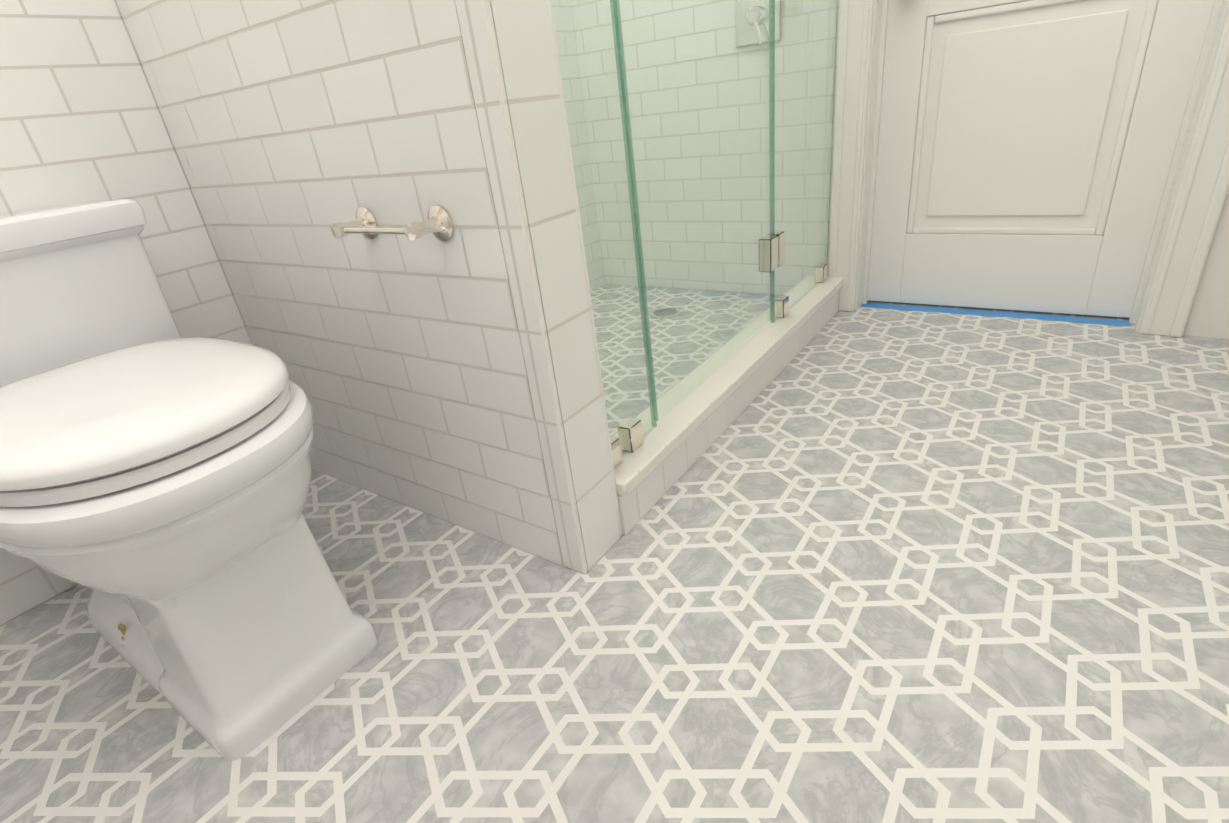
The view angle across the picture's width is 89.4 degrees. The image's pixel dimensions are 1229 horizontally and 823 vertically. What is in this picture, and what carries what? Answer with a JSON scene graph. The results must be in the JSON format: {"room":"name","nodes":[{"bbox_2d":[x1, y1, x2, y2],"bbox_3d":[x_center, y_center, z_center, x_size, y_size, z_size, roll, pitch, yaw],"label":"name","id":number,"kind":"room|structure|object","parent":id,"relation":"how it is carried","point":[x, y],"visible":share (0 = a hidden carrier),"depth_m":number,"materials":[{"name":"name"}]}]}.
{"room":"bathroom","nodes":[
{"label":"bathroom","id":0,"kind":"room"},
{"bbox_2d":[117,0,622,573],"bbox_3d":[-0.498,-0.369,1.141,1.012,1.249,0.141,11,32,33],"label":"wall","id":1,"kind":"structure","parent":0,"point":[457,378],"depth_m":1.03,"materials":[{"name":"ceramic tile"},{"name":"stone"}]},
{"bbox_2d":[0,0,604,625],"bbox_3d":[-1.079,-0.922,0.954,0.090,2.530,3.370,11,32,33],"label":"wall tile","id":2,"kind":"structure","parent":1,"relation":"attached to","point":[80,116],"depth_m":1.18,"materials":[{"name":"white tile"}]},
{"bbox_2d":[331,205,453,240],"bbox_3d":[-0.349,-0.282,0.952,0.232,0.051,0.062,11,32,33],"label":"rail","id":3,"kind":"object","parent":1,"relation":"attached to","point":[438,224],"visible":1,"depth_m":0.92,"materials":[{"name":"silver metal"}]},
{"bbox_2d":[0,300,1228,822],"bbox_3d":[-0.102,0.380,1.006,2.320,0.050,3.610,11,32,33],"label":"floor","id":4,"kind":"structure","parent":0,"point":[880,566],"depth_m":0.95,"materials":[{"name":"tile"}]},
{"bbox_2d":[0,199,377,760],"bbox_3d":[-0.754,0.070,0.953,0.768,0.695,0.470,11,32,33],"label":"toilet","id":5,"kind":"object","parent":4,"relation":"on","point":[155,475],"visible":1,"depth_m":0.83,"materials":[{"name":"ceramic"}]},
{"bbox_2d":[590,284,778,435],"bbox_3d":[-0.053,-0.169,1.984,0.899,0.040,1.388,11,32,33],"label":"shower floor","id":6,"kind":"structure","parent":4,"relation":"on","point":[622,365],"depth_m":2.05,"materials":[{"name":"tile"}]},
{"bbox_2d":[650,307,681,317],"bbox_3d":[0.186,-0.359,2.252,0.116,0.005,0.116,11,32,33],"label":"shower drain","id":7,"kind":"object","parent":6,"relation":"on","point":[654,313],"depth_m":2.24,"materials":[{"name":"silver metal"}]},
{"bbox_2d":[613,276,843,534],"bbox_3d":[0.357,-0.120,1.693,0.127,0.120,1.388,11,32,33],"label":"shower curb","id":8,"kind":"structure","parent":4,"relation":"on","point":[682,437],"depth_m":1.47,"materials":[{"name":"tile"}]},
{"bbox_2d":[552,0,837,468],"bbox_3d":[-0.115,-1.093,1.409,0.950,1.966,1.482,11,32,33],"label":"glass","id":9,"kind":"object","parent":8,"relation":"on","point":[772,248],"visible":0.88,"depth_m":1.41,"materials":[{"name":"teal"}]},
{"bbox_2d":[571,0,838,294],"bbox_3d":[0.219,-1.568,1.911,0.962,2.530,0.010,11,32,33],"label":"wall tile","id":10,"kind":"structure","parent":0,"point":[639,39],"depth_m":2.21,"materials":[{"name":"white tile"}]},
{"bbox_2d":[735,0,780,46],"bbox_3d":[0.434,-1.217,1.914,0.150,0.156,0.050,11,32,33],"label":"shower valve","id":11,"kind":"object","parent":10,"relation":"attached to","point":[746,4],"depth_m":1.92,"materials":[{"name":"silver metal"}]},
{"bbox_2d":[1183,188,1228,338],"bbox_3d":[0.714,-1.510,1.668,2.320,2.530,0.140,11,32,33],"label":"wall","id":12,"kind":"structure","parent":0,"point":[1208,316],"depth_m":1.62,"materials":[{"name":"paint"}]},
{"bbox_2d":[828,0,1228,336],"bbox_3d":[1.069,-1.261,1.524,0.956,2.135,0.163,11,32,33],"label":"door frame","id":13,"kind":"structure","parent":12,"relation":"attached to","point":[1192,200],"depth_m":1.70,"materials":[{"name":"paint"}]},
{"bbox_2d":[868,0,1214,317],"bbox_3d":[1.084,-1.227,1.557,0.754,2.026,0.110,11,32,33],"label":"door","id":14,"kind":"structure","parent":12,"relation":"in","point":[1026,148],"depth_m":1.80,"materials":[{"name":"paint"}]},
{"bbox_2d":[861,303,1129,325],"bbox_3d":[1.193,-0.319,2.010,0.749,0.001,0.054,11,32,33],"label":"trim","id":15,"kind":"structure","parent":14,"relation":"attached to","point":[1017,315],"depth_m":1.98,"materials":[{"name":"blue"}]}
]}

